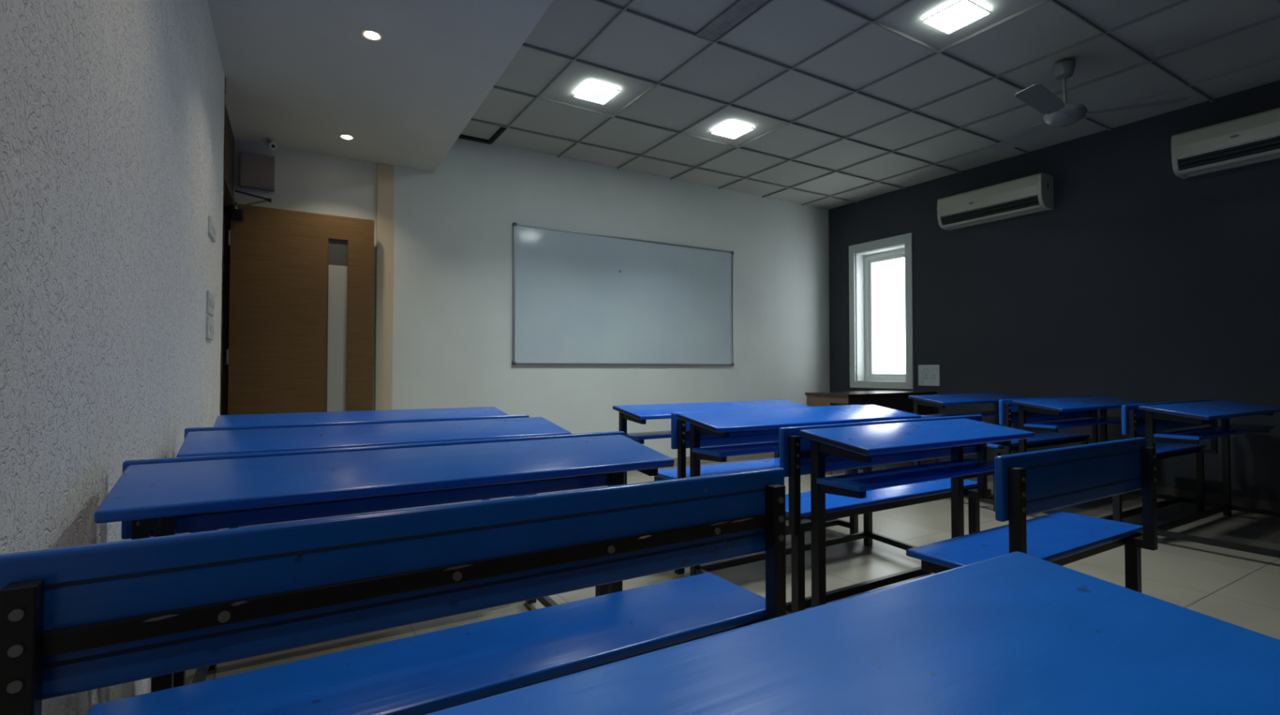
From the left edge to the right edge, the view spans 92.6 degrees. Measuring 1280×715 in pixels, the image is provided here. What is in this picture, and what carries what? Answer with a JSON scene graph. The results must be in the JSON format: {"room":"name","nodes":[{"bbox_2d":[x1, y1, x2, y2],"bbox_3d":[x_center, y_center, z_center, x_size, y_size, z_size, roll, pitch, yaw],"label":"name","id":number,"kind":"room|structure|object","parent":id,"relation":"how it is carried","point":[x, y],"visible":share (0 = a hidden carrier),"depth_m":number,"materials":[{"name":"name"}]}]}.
{"room":"classroom","nodes":[
{"label":"classroom","id":0,"kind":"room"},
{"bbox_2d":[0,0,224,714],"bbox_3d":[-0.958,-0.514,0.786,0.220,2.974,5.730,1,-1,-30],"label":"wall","id":1,"kind":"structure","parent":0,"point":[112,112],"depth_m":1.22,"materials":[{"name":"white paint"}]},
{"bbox_2d":[205,315,213,340],"bbox_3d":[-1.944,-0.131,2.748,0.018,0.102,0.288,1,-1,-30],"label":"switch plate","id":2,"kind":"object","parent":1,"relation":"attached to","point":[209,321],"visible":0.97,"depth_m":2.74,"materials":[{"name":"white plastic"}]},
{"bbox_2d":[205,290,214,316],"bbox_3d":[-1.946,-0.243,2.753,0.018,0.104,0.308,1,-1,-30],"label":"switch plate","id":3,"kind":"object","parent":1,"relation":"attached to","point":[210,306],"visible":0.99,"depth_m":2.75,"materials":[{"name":"white plastic"}]},
{"bbox_2d":[208,216,216,242],"bbox_3d":[-1.961,-0.582,2.787,0.018,0.094,0.293,1,-1,-30],"label":"switch plate","id":4,"kind":"object","parent":1,"relation":"attached to","point":[211,226],"visible":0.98,"depth_m":2.77,"materials":[{"name":"white plastic"}]},
{"bbox_2d":[217,76,226,529],"bbox_3d":[-2.317,-0.255,3.299,0.105,2.565,0.029,1,-1,-31],"label":"trim","id":5,"kind":"structure","parent":1,"relation":"attached to","point":[224,77],"depth_m":3.33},
{"bbox_2d":[224,105,234,195],"bbox_3d":[-2.666,-1.502,3.784,0.190,0.868,1.146,1,-1,-30],"label":"trim","id":6,"kind":"structure","parent":1,"relation":"attached to","point":[229,139],"depth_m":3.94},
{"bbox_2d":[220,171,374,415],"bbox_3d":[-2.250,-0.024,3.938,1.088,2.131,0.996,1,-1,-31],"label":"door","id":7,"kind":"structure","parent":1,"relation":"in","point":[298,286],"depth_m":4.30,"materials":[{"name":"brown wood"}]},
{"bbox_2d":[207,0,553,172],"bbox_3d":[-0.607,-1.753,1.654,1.420,0.359,6.837,1,-1,-30],"label":"ceiling","id":8,"kind":"structure","parent":0,"point":[301,75],"depth_m":3.27,"materials":[{"name":"white paint"}]},
{"bbox_2d":[266,138,277,150],"bbox_3d":[-2.568,-1.478,4.256,0.060,0.078,0.097,1,-2,-42],"label":"security camera","id":9,"kind":"object","parent":8,"relation":"attached to","point":[270,143],"visible":1,"depth_m":4.24,"materials":[{"name":"white plastic"}]},
{"bbox_2d":[338,133,354,139],"bbox_3d":[-2.016,-1.516,4.204,0.096,0.010,0.096,1,-1,-31],"label":"recessed light","id":10,"kind":"object","parent":8,"relation":"in","point":[344,136],"visible":1,"depth_m":4.19,"materials":[{"name":"white"}]},
{"bbox_2d":[360,29,382,40],"bbox_3d":[-1.285,-1.544,2.928,0.096,0.010,0.096,1,-1,-31],"label":"recessed light","id":11,"kind":"object","parent":8,"relation":"in","point":[373,35],"visible":1,"depth_m":2.92,"materials":[{"name":"white plastic"}]},
{"bbox_2d":[233,137,829,457],"bbox_3d":[-0.428,-0.405,5.793,6.193,2.974,0.200,1,-1,-31],"label":"wall","id":12,"kind":"structure","parent":0,"point":[452,309],"depth_m":5.42,"materials":[{"name":"white paint"}]},
{"bbox_2d":[239,151,275,191],"bbox_3d":[-2.696,-1.309,4.307,0.208,0.235,0.053,1,-1,-31],"label":"junction box","id":13,"kind":"object","parent":12,"relation":"attached to","point":[257,171],"visible":1,"depth_m":4.29,"materials":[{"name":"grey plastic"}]},
{"bbox_2d":[374,162,394,410],"bbox_3d":[-1.983,-0.224,4.738,0.122,2.565,0.034,1,-1,-31],"label":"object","id":14,"kind":"structure","parent":12,"relation":"attached to","point":[385,172],"depth_m":4.73,"materials":[{"name":"beige paint"}]},
{"bbox_2d":[511,222,733,365],"bbox_3d":[-0.050,-0.536,5.894,2.451,1.224,0.027,1,-1,-31],"label":"whiteboard","id":15,"kind":"object","parent":12,"relation":"attached to","point":[580,298],"visible":1,"depth_m":5.79,"materials":[{"name":"plastic"}]},
{"bbox_2d":[671,452,773,466],"bbox_3d":[0.169,1.044,6.002,4.901,0.085,0.012,1,-1,-31],"label":"baseboard","id":16,"kind":"structure","parent":12,"relation":"attached to","point":[769,454],"depth_m":6.53,"materials":[{"name":"beige tile"}]},
{"bbox_2d":[185,457,1279,684],"bbox_3d":[0.979,1.071,2.542,7.743,0.120,7.160,1,-1,-31],"label":"floor","id":17,"kind":"structure","parent":0,"point":[1241,588],"depth_m":2.96,"materials":[{"name":"beige tile"}]},
{"bbox_2d":[184,406,528,533],"bbox_3d":[-1.151,0.633,2.672,1.300,0.763,0.760,1,-1,-31],"label":"school desk","id":18,"kind":"object","parent":17,"relation":"on","point":[228,422],"visible":0.12,"depth_m":2.73,"materials":[{"name":"blue wood"}]},
{"bbox_2d":[121,417,624,687],"bbox_3d":[-0.752,0.617,1.929,1.262,0.763,0.786,1,-1,-31],"label":"school desk","id":19,"kind":"object","parent":17,"relation":"on","point":[198,446],"visible":0.23,"depth_m":1.81,"materials":[{"name":"blue wood"}]},
{"bbox_2d":[0,435,786,714],"bbox_3d":[-0.374,0.603,1.240,1.225,0.760,0.756,1,-1,-31],"label":"school desk","id":20,"kind":"object","parent":17,"relation":"on","point":[73,620],"visible":0.83,"depth_m":0.97,"materials":[{"name":"blue wood"}]},
{"bbox_2d":[612,400,862,574],"bbox_3d":[0.570,0.649,3.441,1.390,0.763,0.740,1,-1,-31],"label":"school desk","id":21,"kind":"object","parent":17,"relation":"on","point":[679,433],"visible":0.39,"depth_m":3.25,"materials":[{"name":"blue wood"}]},
{"bbox_2d":[624,430,671,439],"bbox_3d":[0.472,0.437,3.638,1.255,0.018,0.195,1,-1,-31],"label":"shelf","id":22,"kind":"object","parent":21,"relation":"attached to","point":[659,434],"depth_m":3.33,"materials":[{"name":"blue wood"}]},
{"bbox_2d":[675,404,991,614],"bbox_3d":[0.906,0.632,2.732,1.425,0.766,0.781,1,-1,-31],"label":"school desk","id":23,"kind":"object","parent":17,"relation":"on","point":[794,450],"visible":0.67,"depth_m":2.59,"materials":[{"name":"blue wood"}]},
{"bbox_2d":[692,440,779,457],"bbox_3d":[0.815,0.416,2.957,1.250,0.018,0.195,1,-1,-31],"label":"shelf","id":24,"kind":"object","parent":23,"relation":"attached to","point":[769,446],"depth_m":2.70,"materials":[{"name":"blue wood"}]},
{"bbox_2d":[425,551,1279,714],"bbox_3d":[0.094,0.581,0.244,0.972,0.760,0.396,1,-1,-31],"label":"school desk","id":25,"kind":"object","parent":17,"relation":"on","point":[1015,633],"visible":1,"depth_m":0.43,"materials":[{"name":"blue wood"}]},
{"bbox_2d":[804,390,937,475],"bbox_3d":[2.274,0.712,5.970,1.315,0.748,0.510,1,-1,-31],"label":"table","id":26,"kind":"object","parent":17,"relation":"on","point":[899,400],"visible":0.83,"depth_m":5.74,"materials":[{"name":"laminate"}]},
{"bbox_2d":[799,418,1157,608],"bbox_3d":[1.115,0.619,1.994,0.975,0.760,0.662,1,-1,-31],"label":"school desk","id":27,"kind":"object","parent":17,"relation":"on","point":[1029,483],"visible":0.66,"depth_m":1.92,"materials":[{"name":"blue wood"}]},
{"bbox_2d":[816,458,994,492],"bbox_3d":[0.987,0.405,2.142,0.865,0.018,0.170,1,-1,-31],"label":"shelf","id":28,"kind":"object","parent":27,"relation":"attached to","point":[864,482],"depth_m":2.04,"materials":[{"name":"blue wood"}]},
{"bbox_2d":[908,392,1097,511],"bbox_3d":[2.826,0.678,4.763,1.440,0.763,0.830,1,-1,-31],"label":"school desk","id":29,"kind":"object","parent":17,"relation":"on","point":[1005,412],"visible":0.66,"depth_m":4.66,"materials":[{"name":"blue wood"}]},
{"bbox_2d":[920,410,999,417],"bbox_3d":[2.741,0.467,5.022,1.220,0.018,0.195,1,-1,-31],"label":"shelf","id":30,"kind":"object","parent":29,"relation":"attached to","point":[988,413],"depth_m":4.91,"materials":[{"name":"blue wood"}]},
{"bbox_2d":[1012,395,1217,522],"bbox_3d":[3.174,0.663,4.068,1.430,0.763,0.700,1,-1,-31],"label":"school desk","id":31,"kind":"object","parent":17,"relation":"on","point":[1132,420],"visible":0.63,"depth_m":4.04,"materials":[{"name":"blue wood"}]},
{"bbox_2d":[1023,416,1121,428],"bbox_3d":[3.106,0.451,4.261,1.250,0.018,0.195,1,-1,-31],"label":"shelf","id":32,"kind":"object","parent":31,"relation":"attached to","point":[1104,420],"depth_m":4.10,"materials":[{"name":"blue wood"}]},
{"bbox_2d":[1138,400,1279,558],"bbox_3d":[3.575,0.650,3.402,1.340,0.760,0.836,1,-1,-31],"label":"school desk","id":33,"kind":"object","parent":17,"relation":"on","point":[1195,412],"visible":0.85,"depth_m":3.47,"materials":[{"name":"blue wood"}]},
{"bbox_2d":[1153,423,1274,440],"bbox_3d":[3.429,0.437,3.626,1.260,0.018,0.195,1,-1,-31],"label":"shelf","id":34,"kind":"object","parent":33,"relation":"attached to","point":[1201,433],"depth_m":3.47,"materials":[{"name":"blue wood"}]},
{"bbox_2d":[457,0,1279,209],"bbox_3d":[1.431,-1.927,2.884,6.683,0.138,7.160,1,-1,-31],"label":"ceiling","id":35,"kind":"structure","parent":0,"point":[844,102],"depth_m":4.08,"materials":[{"name":"tile"}]},
{"bbox_2d":[573,81,620,104],"bbox_3d":[-0.299,-1.826,4.227,0.242,0.010,0.242,1,-1,-31],"label":"recessed light","id":36,"kind":"object","parent":35,"relation":"in","point":[591,91],"visible":1,"depth_m":4.21,"materials":[{"name":"white plastic"}]},
{"bbox_2d":[711,121,753,138],"bbox_3d":[0.737,-1.812,4.882,0.242,0.010,0.242,1,-1,-31],"label":"recessed light","id":37,"kind":"object","parent":35,"relation":"in","point":[730,130],"visible":1,"depth_m":4.86,"materials":[{"name":"white plastic"}]},
{"bbox_2d":[922,0,991,34],"bbox_3d":[1.713,-1.846,3.311,0.242,0.010,0.242,1,-1,-31],"label":"recessed light","id":38,"kind":"object","parent":35,"relation":"in","point":[962,13],"visible":1,"depth_m":3.30,"materials":[{"name":"white plastic"}]},
{"bbox_2d":[991,59,1190,151],"bbox_3d":[2.553,-1.649,3.792,0.995,0.375,1.083,1,-1,-31],"label":"ceiling fan","id":39,"kind":"object","parent":35,"relation":"hanging from","point":[1058,113],"visible":1,"depth_m":3.75,"materials":[{"name":"grey metal"}]},
{"bbox_2d":[828,80,1279,502],"bbox_3d":[4.087,-0.431,4.588,0.260,2.974,6.960,1,-1,-31],"label":"wall","id":40,"kind":"structure","parent":0,"point":[1141,282],"depth_m":4.88,"materials":[{"name":"grey paint"}]},
{"bbox_2d":[848,232,913,389],"bbox_3d":[2.720,-0.478,6.769,0.224,1.636,0.805,1,-1,-31],"label":"window","id":41,"kind":"structure","parent":40,"relation":"in","point":[866,378],"depth_m":6.99,"materials":[{"name":"white plastic"}]},
{"bbox_2d":[918,364,939,386],"bbox_3d":[2.932,0.181,6.204,0.016,0.213,0.232,1,-1,-31],"label":"electrical outlet","id":42,"kind":"object","parent":40,"relation":"attached to","point":[928,375],"visible":1,"depth_m":6.20,"materials":[{"name":"white plastic"}]},
{"bbox_2d":[923,373,928,379],"bbox_3d":[2.913,0.196,6.227,0.003,0.065,0.060,1,-1,-31],"label":"socket","id":43,"kind":"object","parent":42,"relation":"attached to","point":[926,376],"depth_m":6.22,"materials":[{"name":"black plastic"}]},
{"bbox_2d":[930,373,936,380],"bbox_3d":[2.955,0.194,6.159,0.003,0.065,0.060,1,-1,-31],"label":"socket","id":44,"kind":"object","parent":42,"relation":"attached to","point":[933,376],"depth_m":6.15,"materials":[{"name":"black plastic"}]},
{"bbox_2d":[937,173,1053,231],"bbox_3d":[3.214,-1.406,5.585,0.214,0.290,0.936,1,-1,-31],"label":"air conditioner","id":45,"kind":"object","parent":40,"relation":"attached to","point":[1033,193],"visible":1,"depth_m":5.46,"materials":[{"name":"beige plastic"}]},
{"bbox_2d":[941,195,1039,225],"bbox_3d":[3.192,-1.320,5.570,0.147,0.086,0.863,1,-1,-31],"label":"air vent","id":46,"kind":"object","parent":45,"relation":"attached to","point":[1023,204],"depth_m":5.50,"materials":[{"name":"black plastic"}]},
{"bbox_2d":[936,457,1279,511],"bbox_3d":[4.023,1.009,4.401,0.012,0.085,6.760,1,-1,-31],"label":"baseboard","id":47,"kind":"structure","parent":40,"relation":"attached to","point":[1215,500],"depth_m":4.31,"materials":[{"name":"grey tile"}]},
{"bbox_2d":[1171,107,1279,178],"bbox_3d":[4.152,-1.468,4.049,0.214,0.290,0.936,1,-1,-31],"label":"air conditioner","id":48,"kind":"object","parent":40,"relation":"attached to","point":[1253,139],"visible":1,"depth_m":4.15,"materials":[{"name":"beige plastic"}]},
{"bbox_2d":[1177,136,1279,170],"bbox_3d":[4.129,-1.381,4.034,0.147,0.086,0.863,1,-1,-31],"label":"air vent","id":49,"kind":"object","parent":48,"relation":"attached to","point":[1259,148],"depth_m":4.14,"materials":[{"name":"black plastic"}]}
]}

